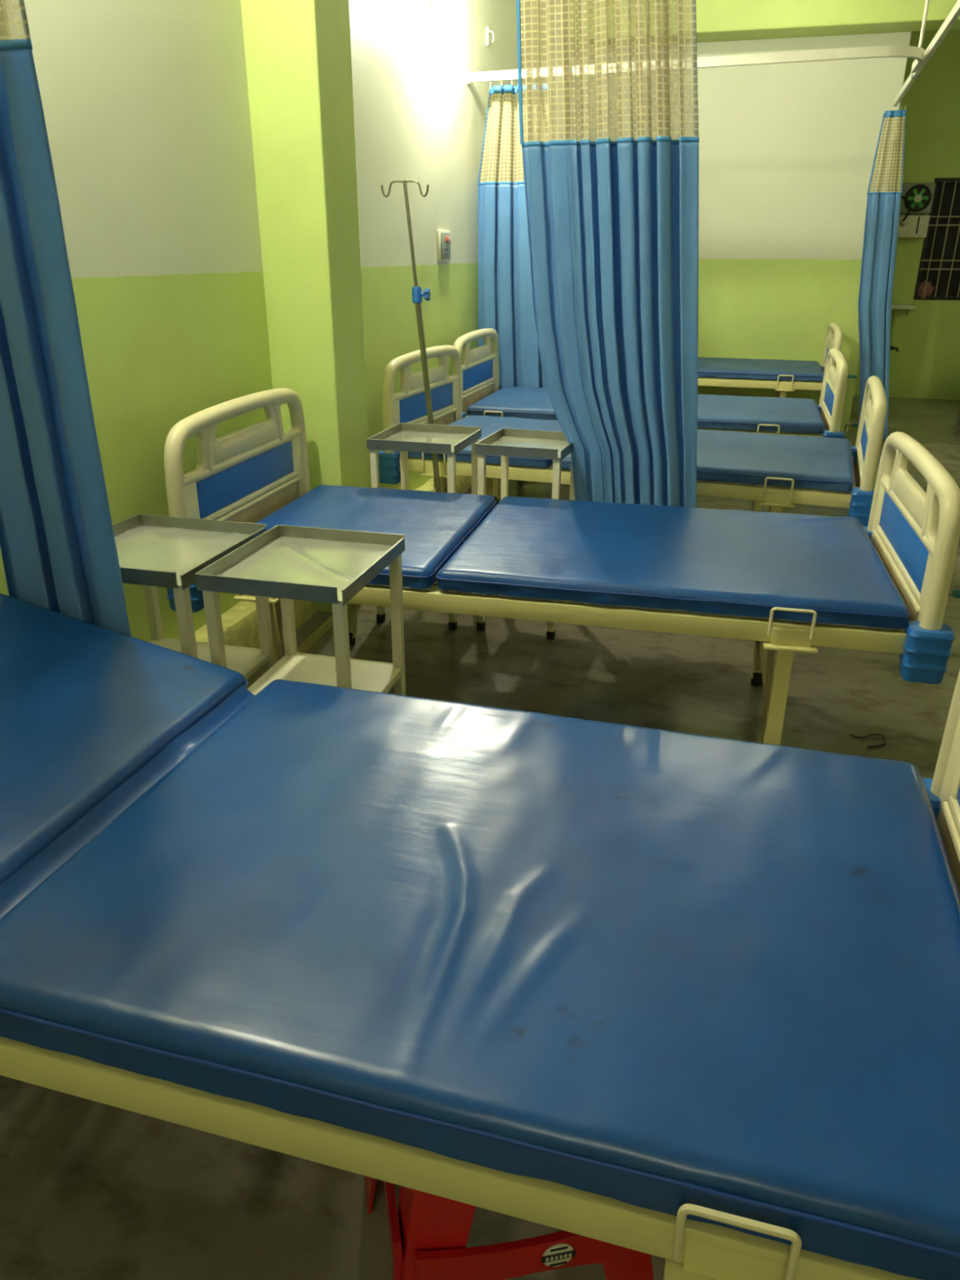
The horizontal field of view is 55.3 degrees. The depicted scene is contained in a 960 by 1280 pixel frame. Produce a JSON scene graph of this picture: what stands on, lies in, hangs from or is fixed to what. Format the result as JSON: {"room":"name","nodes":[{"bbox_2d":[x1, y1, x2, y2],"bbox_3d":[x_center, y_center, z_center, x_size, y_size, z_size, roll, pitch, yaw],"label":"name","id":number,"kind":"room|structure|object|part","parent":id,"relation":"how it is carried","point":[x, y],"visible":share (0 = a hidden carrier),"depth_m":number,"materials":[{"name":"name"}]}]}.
{"room":"hospital room","nodes":[
{"label":"hospital room","id":0,"kind":"room"},
{"bbox_2d":[0,0,518,641],"bbox_3d":[-1.005,-1.508,2.909,0.200,3.300,11.100,6,24,14],"label":"wall","id":1,"kind":"structure","parent":0,"point":[145,103],"depth_m":2.98,"materials":[{"name":"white paint"}]},
{"bbox_2d":[195,599,316,648],"bbox_3d":[-1.316,0.591,1.952,0.128,0.183,4.258,6,24,14],"label":"baseboard","id":2,"kind":"structure","parent":1,"relation":"attached to","point":[240,622],"depth_m":3.36,"materials":[{"name":"paint"}]},
{"bbox_2d":[240,0,374,613],"bbox_3d":[-0.640,-1.694,3.351,0.285,3.300,0.300,6,24,14],"label":"column","id":3,"kind":"structure","parent":1,"relation":"attached to","point":[298,52],"depth_m":3.30,"materials":[{"name":"paint"}]},
{"bbox_2d":[437,230,451,261],"bbox_3d":[-0.200,-2.262,5.255,0.031,0.165,0.200,6,24,14],"label":"switch box","id":4,"kind":"object","parent":1,"relation":"attached to","point":[444,238],"visible":1,"depth_m":5.22,"materials":[{"name":"white plastic"}]},
{"bbox_3d":[-0.197,-2.262,5.254,0.006,0.140,0.170,6,24,14],"label":"plate","id":5,"kind":"part","parent":4,"relation":"part of","materials":[{"name":"grey plastic"}]},
{"bbox_2d":[414,461,486,493],"bbox_3d":[-0.019,-1.211,6.255,0.115,0.145,4.818,6,24,14],"label":"baseboard","id":6,"kind":"structure","parent":1,"relation":"attached to","point":[462,482],"depth_m":5.71,"materials":[{"name":"paint"}]},
{"bbox_2d":[485,26,493,46],"bbox_3d":[0.063,-3.699,5.610,0.050,0.100,0.030,6,24,14],"label":"wall hook","id":7,"kind":"object","parent":1,"relation":"attached to","point":[487,28],"visible":1,"depth_m":5.60,"materials":[{"name":"white plastic"}]},
{"bbox_3d":[0.047,-3.701,5.614,0.016,0.100,0.030,6,24,14],"label":"clip plate","id":8,"kind":"part","parent":7,"relation":"part of","materials":[{"name":"white plastic"}]},
{"bbox_3d":[0.068,-3.699,5.609,0.040,0.068,0.010,6,24,14],"label":"clip arm","id":9,"kind":"part","parent":7,"relation":"part of","materials":[{"name":"white plastic"}]},
{"bbox_2d":[466,45,924,84],"bbox_3d":[1.172,-3.224,5.200,2.491,0.078,0.547,6,24,14],"label":"rail","id":10,"kind":"object","parent":1,"relation":"attached to","point":[917,53],"visible":0.77,"depth_m":4.84,"materials":[{"name":"white metal"}]},
{"bbox_2d":[477,80,546,390],"bbox_3d":[0.308,-2.363,5.881,0.715,2.130,0.131,5,24,12],"label":"curtain","id":11,"kind":"object","parent":10,"relation":"hanging from","point":[505,305],"visible":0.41,"depth_m":5.84,"materials":[{"name":"blue fabric"}]},
{"bbox_2d":[477,183,546,390],"bbox_3d":[0.307,-2.110,5.989,0.719,1.580,0.132,6,24,14],"label":"drape","id":12,"kind":"object","parent":11,"relation":"hanging from","point":[505,305],"depth_m":5.93,"materials":[{"name":"blue fabric"}]},
{"bbox_3d":[0.471,-2.323,3.029,2.406,0.078,0.571,6,24,14],"label":"rail","id":13,"kind":"object","parent":1,"relation":"attached to","visible":0},
{"bbox_2d":[515,0,699,507],"bbox_3d":[0.465,-1.290,3.204,0.754,2.011,0.183,9,25,20],"label":"curtain","id":14,"kind":"object","parent":13,"relation":"hanging from","point":[608,89],"visible":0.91,"depth_m":3.12,"materials":[{"name":"blue fabric"}]},
{"bbox_2d":[521,141,698,507],"bbox_3d":[0.476,-0.997,3.291,0.706,1.404,0.184,6,24,14],"label":"drape","id":15,"kind":"object","parent":14,"relation":"hanging from","point":[613,226],"depth_m":3.20,"materials":[{"name":"blue fabric"}]},
{"bbox_3d":[-0.050,-1.642,1.422,2.342,0.078,0.571,6,24,14],"label":"rail","id":16,"kind":"object","parent":1,"relation":"attached to","visible":0},
{"bbox_2d":[0,0,131,636],"bbox_3d":[-0.927,-0.660,1.819,0.337,2.098,0.080,10,25,23],"label":"curtain","id":17,"kind":"object","parent":16,"relation":"hanging from","point":[58,547],"visible":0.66,"depth_m":1.86,"materials":[{"name":"blue fabric"}]},
{"bbox_2d":[0,395,959,1279],"bbox_3d":[1.963,-0.070,3.902,5.940,0.100,13.980,6,24,14],"label":"floor","id":18,"kind":"structure","parent":0,"point":[90,1189],"depth_m":1.64,"materials":[{"name":"grey concrete"}]},
{"bbox_2d":[112,513,275,679],"bbox_3d":[-0.791,0.101,2.387,0.380,0.748,0.410,6,24,13],"label":"bedside table","id":19,"kind":"object","parent":18,"relation":"on","point":[153,551],"visible":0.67,"depth_m":2.36,"materials":[{"name":"silver metal"}]},
{"bbox_3d":[-0.909,0.020,2.589,0.026,0.689,0.026,6,24,13],"label":"leg","id":20,"kind":"part","parent":19,"relation":"part of","materials":[{"name":"beige metal"}]},
{"bbox_3d":[-0.673,0.191,2.188,0.026,0.689,0.026,6,24,13],"label":"leg","id":21,"kind":"part","parent":19,"relation":"part of","materials":[{"name":"beige metal"}]},
{"bbox_2d":[112,513,266,590],"bbox_3d":[-0.790,-0.225,2.248,0.386,0.040,0.416,6,24,14],"label":"tray","id":22,"kind":"object","parent":19,"relation":"on","point":[153,550],"depth_m":2.30,"materials":[{"name":"metal"}]},
{"bbox_2d":[148,637,269,679],"bbox_3d":[-0.791,0.091,2.383,0.363,0.022,0.385,6,24,13],"label":"shelf","id":23,"kind":"object","parent":19,"relation":"attached to","point":[246,661],"depth_m":2.48,"materials":[{"name":"beige metal"}]},
{"bbox_3d":[-0.581,0.055,2.510,0.026,0.689,0.026,6,24,13],"label":"leg","id":24,"kind":"part","parent":19,"relation":"part of","materials":[{"name":"beige metal"}]},
{"bbox_2d":[194,524,405,695],"bbox_3d":[-0.409,0.140,2.299,0.350,0.748,0.410,6,24,13],"label":"bedside table","id":25,"kind":"object","parent":18,"relation":"on","point":[287,563],"visible":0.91,"depth_m":2.22,"materials":[{"name":"silver metal"}]},
{"bbox_3d":[-0.604,0.197,2.175,0.026,0.689,0.026,6,24,13],"label":"leg","id":26,"kind":"part","parent":25,"relation":"part of","materials":[{"name":"beige metal"}]},
{"bbox_3d":[-0.513,0.060,2.497,0.026,0.689,0.026,6,24,13],"label":"leg","id":27,"kind":"part","parent":25,"relation":"part of","materials":[{"name":"beige metal"}]},
{"bbox_2d":[194,524,405,605],"bbox_3d":[-0.407,-0.186,2.161,0.358,0.040,0.417,6,24,14],"label":"tray","id":28,"kind":"object","parent":25,"relation":"on","point":[305,563],"depth_m":2.15,"materials":[{"name":"metal"}]},
{"bbox_2d":[247,652,401,694],"bbox_3d":[-0.409,0.130,2.295,0.333,0.022,0.385,6,24,13],"label":"shelf","id":29,"kind":"object","parent":25,"relation":"attached to","point":[366,675],"depth_m":2.37,"materials":[{"name":"beige metal"}]},
{"bbox_3d":[-0.304,0.228,2.105,0.026,0.689,0.026,6,24,13],"label":"leg","id":30,"kind":"part","parent":25,"relation":"part of","materials":[{"name":"beige metal"}]},
{"bbox_3d":[-0.214,0.091,2.427,0.026,0.689,0.026,6,24,13],"label":"leg","id":31,"kind":"part","parent":25,"relation":"part of","materials":[{"name":"beige metal"}]},
{"bbox_2d":[381,179,441,586],"bbox_3d":[-0.174,-1.081,4.001,0.299,1.666,0.371,-18,29,-37],"label":"stand","id":32,"kind":"object","parent":18,"relation":"on","point":[417,294],"visible":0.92,"depth_m":3.87,"materials":[{"name":"silver metal"}]},
{"bbox_3d":[-0.230,-1.448,3.838,0.039,0.050,0.048,6,24,14],"label":"clamp knob","id":33,"kind":"part","parent":32,"relation":"part of","materials":[{"name":"blue plastic"}]},
{"bbox_2d":[366,422,481,630],"bbox_3d":[-0.213,-0.466,3.727,0.350,0.748,0.375,6,24,14],"label":"bedside table","id":34,"kind":"object","parent":18,"relation":"on","point":[450,440],"visible":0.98,"depth_m":3.63,"materials":[{"name":"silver metal"}]},
{"bbox_3d":[-0.406,-0.417,3.622,0.026,0.689,0.026,6,24,14],"label":"leg","id":35,"kind":"part","parent":34,"relation":"part of","materials":[{"name":"beige metal"}]},
{"bbox_3d":[-0.318,-0.539,3.911,0.026,0.689,0.026,6,24,14],"label":"leg","id":36,"kind":"part","parent":34,"relation":"part of","materials":[{"name":"beige metal"}]},
{"bbox_2d":[366,422,481,454],"bbox_3d":[-0.211,-0.792,3.588,0.350,0.040,0.375,6,24,14],"label":"tray","id":37,"kind":"object","parent":34,"relation":"on","point":[402,437],"depth_m":3.60,"materials":[{"name":"metal"}]},
{"bbox_3d":[-0.108,-0.384,3.546,0.026,0.689,0.026,6,24,14],"label":"leg","id":38,"kind":"part","parent":34,"relation":"part of","materials":[{"name":"beige metal"}]},
{"bbox_3d":[-0.020,-0.506,3.835,0.026,0.689,0.026,6,24,14],"label":"leg","id":39,"kind":"part","parent":34,"relation":"part of","materials":[{"name":"beige metal"}]},
{"bbox_2d":[0,593,959,1279],"bbox_3d":[-0.241,0.378,1.470,2.333,0.960,0.986,7,24,14],"label":"hospital bed","id":40,"kind":"object","parent":18,"relation":"on","point":[691,1002],"visible":1,"depth_m":1.16,"materials":[{"name":"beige leather"}]},
{"bbox_3d":[-0.941,0.162,1.595,0.710,0.072,0.906,17,26,10],"label":"backrest mattress","id":41,"kind":"part","parent":40,"relation":"part of","materials":[{"name":"blue leather"}]},
{"bbox_3d":[-0.428,0.532,1.099,2.023,0.055,0.028,7,24,14],"label":"rail","id":42,"kind":"part","parent":40,"relation":"part of","materials":[{"name":"beige metal"}]},
{"bbox_3d":[0.694,0.330,1.162,0.052,0.500,0.943,7,24,14],"label":"footboard","id":43,"kind":"part","parent":40,"relation":"part of","materials":[{"name":"beige plastic"}]},
{"bbox_3d":[0.694,0.339,1.165,0.022,0.122,0.705,7,24,14],"label":"panel","id":44,"kind":"part","parent":40,"relation":"part of","materials":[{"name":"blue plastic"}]},
{"bbox_2d":[364,1175,653,1279],"bbox_3d":[0.029,0.741,1.286,0.370,0.437,0.370,-4,23,-11],"label":"plastic stool","id":45,"kind":"object","parent":18,"relation":"on","point":[428,1233],"visible":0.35,"depth_m":1.11,"materials":[{"name":"red plastic"}]},
{"bbox_3d":[-0.133,0.713,1.391,0.135,0.405,0.120,15,27,31],"label":"leg","id":46,"kind":"part","parent":45,"relation":"part of","materials":[{"name":"red plastic"}]},
{"bbox_3d":[0.030,0.561,1.210,0.297,0.047,0.297,-4,23,-11],"label":"seat","id":47,"kind":"part","parent":45,"relation":"part of","materials":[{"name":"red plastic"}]},
{"bbox_3d":[-0.079,0.818,1.144,0.120,0.405,0.135,15,27,31],"label":"leg","id":48,"kind":"part","parent":45,"relation":"part of","materials":[{"name":"red plastic"}]},
{"bbox_3d":[0.191,0.798,1.194,0.135,0.405,0.120,15,27,31],"label":"leg","id":49,"kind":"part","parent":45,"relation":"part of","materials":[{"name":"red plastic"}]},
{"bbox_2d":[475,428,574,639],"bbox_3d":[0.190,-0.423,3.630,0.330,0.748,0.345,8,24,17],"label":"bedside table","id":50,"kind":"object","parent":18,"relation":"on","point":[504,442],"visible":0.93,"depth_m":3.51,"materials":[{"name":"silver metal"}]},
{"bbox_3d":[0.006,-0.383,3.545,0.026,0.689,0.026,8,24,17],"label":"leg","id":51,"kind":"part","parent":50,"relation":"part of","materials":[{"name":"beige metal"}]},
{"bbox_3d":[0.100,-0.492,3.803,0.026,0.689,0.026,8,24,17],"label":"leg","id":52,"kind":"part","parent":50,"relation":"part of","materials":[{"name":"beige metal"}]},
{"bbox_2d":[475,428,572,460],"bbox_3d":[0.191,-0.749,3.492,0.330,0.040,0.345,8,24,17],"label":"tray","id":53,"kind":"object","parent":50,"relation":"on","point":[551,445],"depth_m":3.49,"materials":[{"name":"metal"}]},
{"bbox_3d":[0.280,-0.346,3.461,0.026,0.689,0.026,8,24,17],"label":"leg","id":54,"kind":"part","parent":50,"relation":"part of","materials":[{"name":"white metal"}]},
{"bbox_3d":[0.374,-0.455,3.719,0.026,0.689,0.026,8,24,17],"label":"leg","id":55,"kind":"part","parent":50,"relation":"part of","materials":[{"name":"beige metal"}]},
{"bbox_2d":[164,387,959,745],"bbox_3d":[0.295,-0.244,2.938,2.333,0.960,0.986,6,24,12],"label":"hospital bed","id":56,"kind":"object","parent":18,"relation":"on","point":[894,572],"visible":0.91,"depth_m":2.66,"materials":[{"name":"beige leather"}]},
{"bbox_3d":[-0.786,-0.560,3.084,0.052,0.500,0.943,6,24,12],"label":"headboard","id":57,"kind":"part","parent":56,"relation":"part of","materials":[{"name":"beige plastic"}]},
{"bbox_3d":[-0.786,-0.551,3.088,0.022,0.122,0.705,6,24,12],"label":"panel","id":58,"kind":"part","parent":56,"relation":"part of","materials":[{"name":"blue plastic"}]},
{"bbox_3d":[-0.657,0.046,2.855,0.042,0.425,0.028,6,24,12],"label":"leg","id":59,"kind":"part","parent":56,"relation":"part of","materials":[{"name":"beige metal"}]},
{"bbox_3d":[-0.486,-0.235,3.518,0.042,0.425,0.168,6,24,12],"label":"leg","id":60,"kind":"part","parent":56,"relation":"part of","materials":[{"name":"beige metal"}]},
{"bbox_3d":[-0.383,-0.377,3.057,0.710,0.064,0.906,6,24,12],"label":"backrest mattress","id":61,"kind":"part","parent":56,"relation":"part of","materials":[{"name":"blue leather"}]},
{"bbox_3d":[0.125,-0.086,2.560,2.023,0.055,0.028,6,24,12],"label":"rail","id":62,"kind":"part","parent":56,"relation":"part of","materials":[{"name":"beige metal"}]},
{"bbox_3d":[0.584,-0.283,2.847,1.259,0.062,0.910,6,24,12],"label":"mattress","id":63,"kind":"part","parent":56,"relation":"part of","materials":[{"name":"blue leather"}]},
{"bbox_3d":[0.993,-0.092,3.196,0.042,0.425,0.168,6,24,12],"label":"leg","id":64,"kind":"part","parent":56,"relation":"part of","materials":[{"name":"beige metal"}]},
{"bbox_3d":[0.821,0.188,2.533,0.042,0.425,0.028,6,24,12],"label":"leg","id":65,"kind":"part","parent":56,"relation":"part of","materials":[{"name":"beige metal"}]},
{"bbox_3d":[1.196,-0.157,2.742,0.028,0.045,0.840,6,24,12],"label":"rail","id":66,"kind":"part","parent":56,"relation":"part of","materials":[{"name":"beige metal"}]},
{"bbox_3d":[1.240,-0.298,2.671,0.022,0.122,0.705,6,24,12],"label":"panel","id":67,"kind":"part","parent":56,"relation":"part of","materials":[{"name":"blue plastic"}]},
{"bbox_3d":[1.240,-0.307,2.667,0.052,0.500,0.943,6,24,12],"label":"footboard","id":68,"kind":"part","parent":56,"relation":"part of","materials":[{"name":"beige plastic"}]},
{"bbox_3d":[1.356,-0.127,2.546,0.080,0.025,0.026,6,24,12],"label":"crank knob","id":69,"kind":"part","parent":56,"relation":"part of","materials":[{"name":"teal plastic"}]},
{"bbox_2d":[377,345,914,526],"bbox_3d":[0.773,-0.842,4.352,2.333,0.960,0.986,8,24,18],"label":"hospital bed","id":70,"kind":"object","parent":18,"relation":"on","point":[783,462],"visible":0.59,"depth_m":4.12,"materials":[{"name":"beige leather"}]},
{"bbox_3d":[-0.273,-1.204,4.604,0.052,0.500,0.943,8,24,18],"label":"headboard","id":71,"kind":"part","parent":70,"relation":"part of","materials":[{"name":"beige plastic"}]},
{"bbox_3d":[-0.273,-1.194,4.608,0.022,0.122,0.705,8,24,18],"label":"panel","id":72,"kind":"part","parent":70,"relation":"part of","materials":[{"name":"blue plastic"}]},
{"bbox_3d":[-0.194,-0.594,4.364,0.042,0.425,0.028,8,24,18],"label":"leg","id":73,"kind":"part","parent":70,"relation":"part of","materials":[{"name":"beige metal"}]},
{"bbox_3d":[0.117,-1.004,4.537,0.711,0.064,0.904,8,24,18],"label":"backrest mattress","id":74,"kind":"part","parent":70,"relation":"part of","materials":[{"name":"blue leather"}]},
{"bbox_3d":[0.055,-0.865,5.006,0.042,0.425,0.168,8,24,18],"label":"leg","id":75,"kind":"part","parent":70,"relation":"part of","materials":[{"name":"beige metal"}]},
{"bbox_3d":[0.560,-0.693,3.992,2.023,0.055,0.028,8,24,18],"label":"rail","id":76,"kind":"part","parent":70,"relation":"part of","materials":[{"name":"beige metal"}]},
{"bbox_3d":[1.052,-0.868,4.232,1.260,0.059,0.914,8,24,18],"label":"mattress","id":77,"kind":"part","parent":70,"relation":"part of","materials":[{"name":"blue leather"}]},
{"bbox_3d":[1.238,-0.389,3.897,0.042,0.425,0.028,8,24,18],"label":"leg","id":78,"kind":"part","parent":70,"relation":"part of","materials":[{"name":"beige metal"}]},
{"bbox_3d":[1.486,-0.661,4.538,0.042,0.425,0.168,8,24,18],"label":"leg","id":79,"kind":"part","parent":70,"relation":"part of","materials":[{"name":"beige metal"}]},
{"bbox_3d":[1.646,-0.718,4.066,0.028,0.045,0.840,8,24,18],"label":"rail","id":80,"kind":"part","parent":70,"relation":"part of","materials":[{"name":"beige metal"}]},
{"bbox_3d":[1.689,-0.857,3.991,0.022,0.122,0.705,8,24,18],"label":"panel","id":81,"kind":"part","parent":70,"relation":"part of","materials":[{"name":"blue plastic"}]},
{"bbox_3d":[1.689,-0.866,3.987,0.052,0.500,0.943,8,24,18],"label":"footboard","id":82,"kind":"part","parent":70,"relation":"part of","materials":[{"name":"beige plastic"}]},
{"bbox_2d":[451,328,859,511],"bbox_3d":[1.050,-1.319,5.477,2.333,0.960,0.986,6,24,14],"label":"hospital bed","id":83,"kind":"object","parent":18,"relation":"on","point":[482,395],"visible":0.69,"depth_m":5.28,"materials":[{"name":"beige leather"}]},
{"bbox_3d":[-0.019,-1.652,5.661,0.052,0.500,0.943,6,24,14],"label":"headboard","id":84,"kind":"part","parent":83,"relation":"part of","materials":[{"name":"beige plastic"}]},
{"bbox_3d":[-0.019,-1.643,5.665,0.022,0.122,0.705,6,24,14],"label":"panel","id":85,"kind":"part","parent":83,"relation":"part of","materials":[{"name":"blue plastic"}]},
{"bbox_3d":[0.091,-1.044,5.428,0.042,0.425,0.028,6,24,14],"label":"leg","id":86,"kind":"part","parent":83,"relation":"part of","materials":[{"name":"beige metal"}]},
{"bbox_3d":[0.379,-1.463,5.620,0.711,0.064,0.905,6,24,14],"label":"backrest mattress","id":87,"kind":"part","parent":83,"relation":"part of","materials":[{"name":"blue leather"}]},
{"bbox_3d":[1.555,-0.879,5.053,0.042,0.425,0.028,6,24,14],"label":"leg","id":88,"kind":"part","parent":83,"relation":"part of","materials":[{"name":"beige metal"}]},
{"bbox_3d":[0.865,-1.165,5.105,2.023,0.055,0.028,6,24,14],"label":"rail","id":89,"kind":"part","parent":83,"relation":"part of","materials":[{"name":"beige metal"}]},
{"bbox_3d":[1.336,-1.353,5.375,1.260,0.059,0.910,6,24,14],"label":"mattress","id":90,"kind":"part","parent":83,"relation":"part of","materials":[{"name":"blue leather"}]},
{"bbox_3d":[1.986,-1.359,5.176,0.022,0.122,0.705,6,24,14],"label":"panel","id":91,"kind":"part","parent":83,"relation":"part of","materials":[{"name":"blue plastic"}]},
{"bbox_3d":[1.986,-1.368,5.172,0.052,0.500,0.943,6,24,14],"label":"footboard","id":92,"kind":"part","parent":83,"relation":"part of","materials":[{"name":"beige plastic"}]},
{"bbox_3d":[2.095,-1.187,5.047,0.080,0.025,0.026,6,24,14],"label":"crank knob","id":93,"kind":"part","parent":83,"relation":"part of","materials":[{"name":"teal plastic"}]},
{"bbox_2d":[697,322,857,433],"bbox_3d":[1.798,-2.152,7.446,2.333,0.960,0.986,6,24,14],"label":"hospital bed","id":94,"kind":"object","parent":18,"relation":"on","point":[787,373],"visible":0.3,"depth_m":6.98,"materials":[{"name":"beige leather"}]},
{"bbox_3d":[1.613,-1.998,7.073,2.023,0.055,0.028,6,24,14],"label":"rail","id":95,"kind":"part","parent":94,"relation":"part of","materials":[{"name":"beige metal"}]},
{"bbox_3d":[2.084,-2.186,7.344,1.260,0.059,0.910,6,24,14],"label":"mattress","id":96,"kind":"part","parent":94,"relation":"part of","materials":[{"name":"blue leather"}]},
{"bbox_3d":[2.303,-1.712,7.022,0.042,0.425,0.028,6,24,14],"label":"leg","id":97,"kind":"part","parent":94,"relation":"part of","materials":[{"name":"beige metal"}]},
{"bbox_3d":[2.735,-2.201,7.141,0.052,0.500,0.943,6,24,14],"label":"footboard","id":98,"kind":"part","parent":94,"relation":"part of","materials":[{"name":"beige plastic"}]},
{"bbox_3d":[2.843,-2.020,7.015,0.080,0.025,0.026,6,24,14],"label":"crank knob","id":99,"kind":"part","parent":94,"relation":"part of","materials":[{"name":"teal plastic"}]},
{"bbox_2d":[850,733,886,747],"bbox_3d":[1.222,0.310,2.857,0.099,0.009,0.082,-4,23,-10],"label":"scrap","id":100,"kind":"object","parent":18,"relation":"on","point":[874,734],"visible":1,"depth_m":2.87,"materials":[{"name":"plastic"}]},
{"bbox_2d":[697,31,911,431],"bbox_3d":[1.889,-3.475,7.568,2.650,3.300,0.200,6,24,14],"label":"wall","id":101,"kind":"structure","parent":0,"point":[787,151],"depth_m":7.27,"materials":[{"name":"white paint"}]},
{"bbox_2d":[695,0,959,42],"bbox_3d":[3.183,-4.546,6.412,5.200,0.415,0.350,6,24,14],"label":"ceiling","id":102,"kind":"structure","parent":101,"relation":"attached to","point":[717,20],"depth_m":6.55,"materials":[{"name":"paint"}]},
{"bbox_2d":[853,29,959,399],"bbox_3d":[4.978,-4.052,8.957,2.890,3.300,0.200,6,24,14],"label":"wall","id":103,"kind":"structure","parent":0,"point":[926,362],"depth_m":9.14,"materials":[{"name":"paint"}]},
{"bbox_2d":[889,311,898,352],"bbox_3d":[4.247,-2.945,9.449,0.067,0.830,0.142,-4,23,-9],"label":"pipe","id":104,"kind":"object","parent":103,"relation":"attached to","point":[891,348],"visible":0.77,"depth_m":9.39,"materials":[{"name":"paint"}]},
{"bbox_2d":[889,345,898,351],"bbox_3d":[4.259,-2.998,9.423,0.088,0.053,0.112,6,24,14],"label":"tap","id":105,"kind":"object","parent":104,"relation":"on","point":[891,348],"depth_m":9.39,"materials":[{"name":"plastic"}]},
{"bbox_2d":[891,303,915,315],"bbox_3d":[4.222,-3.352,9.291,0.340,0.102,0.140,6,24,14],"label":"wall shelf","id":106,"kind":"object","parent":103,"relation":"attached to","point":[894,306],"visible":0.51,"depth_m":9.21,"materials":[{"name":"white plastic"}]},
{"bbox_2d":[897,195,929,237],"bbox_3d":[4.212,-4.119,8.916,0.300,0.368,0.235,6,24,14],"label":"stabilizer","id":107,"kind":"object","parent":103,"relation":"attached to","point":[909,226],"visible":0.91,"depth_m":8.90,"materials":[{"name":"white plastic"}]},
{"bbox_2d":[899,182,935,214],"bbox_3d":[4.215,-4.271,8.862,0.300,0.270,0.215,6,24,14],"label":"wall fan","id":108,"kind":"object","parent":103,"relation":"attached to","point":[920,196],"visible":0.91,"depth_m":8.79,"materials":[{"name":"grey plastic"}]},
{"bbox_2d":[913,177,959,300],"bbox_3d":[4.973,-3.912,8.966,1.175,1.105,0.104,6,24,14],"label":"window","id":109,"kind":"structure","parent":103,"relation":"in","point":[940,260],"depth_m":9.10,"materials":[{"name":"plastic"}]},
{"bbox_2d":[918,280,934,298],"bbox_3d":[4.495,-3.534,9.263,0.184,0.203,0.091,6,24,14],"label":"crumpled cloth","id":110,"kind":"object","parent":109,"relation":"on","point":[929,288],"visible":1,"depth_m":9.23,"materials":[{"name":"pink fabric"}]},
{"bbox_3d":[1.976,-3.200,2.573,5.940,0.100,13.980,6,24,14],"label":"ceiling","id":111,"kind":"structure","parent":0,"visible":0},
{"bbox_2d":[893,0,959,106],"bbox_3d":[1.584,-2.543,2.372,0.041,0.955,8.925,7,24,16],"label":"rail","id":112,"kind":"object","parent":111,"relation":"hanging from","point":[954,14],"visible":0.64,"depth_m":4.83,"materials":[{"name":"white metal"}]},
{"bbox_2d":[857,106,906,439],"bbox_3d":[3.008,-2.662,6.816,0.423,2.290,0.061,6,24,14],"label":"curtain","id":113,"kind":"object","parent":112,"relation":"hanging from","point":[884,192],"visible":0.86,"depth_m":6.75,"materials":[{"name":"blue fabric"}]},
{"bbox_2d":[857,194,901,439],"bbox_3d":[3.008,-2.411,6.923,0.422,1.746,0.061,6,24,14],"label":"drape","id":114,"kind":"object","parent":113,"relation":"hanging from","point":[882,211],"depth_m":6.84,"materials":[{"name":"blue fabric"}]},
{"bbox_3d":[2.549,-3.752,5.164,0.020,0.905,0.019,6,24,14],"label":"hanger rod","id":115,"kind":"part","parent":112,"relation":"part of","materials":[{"name":"white metal"}]}
]}

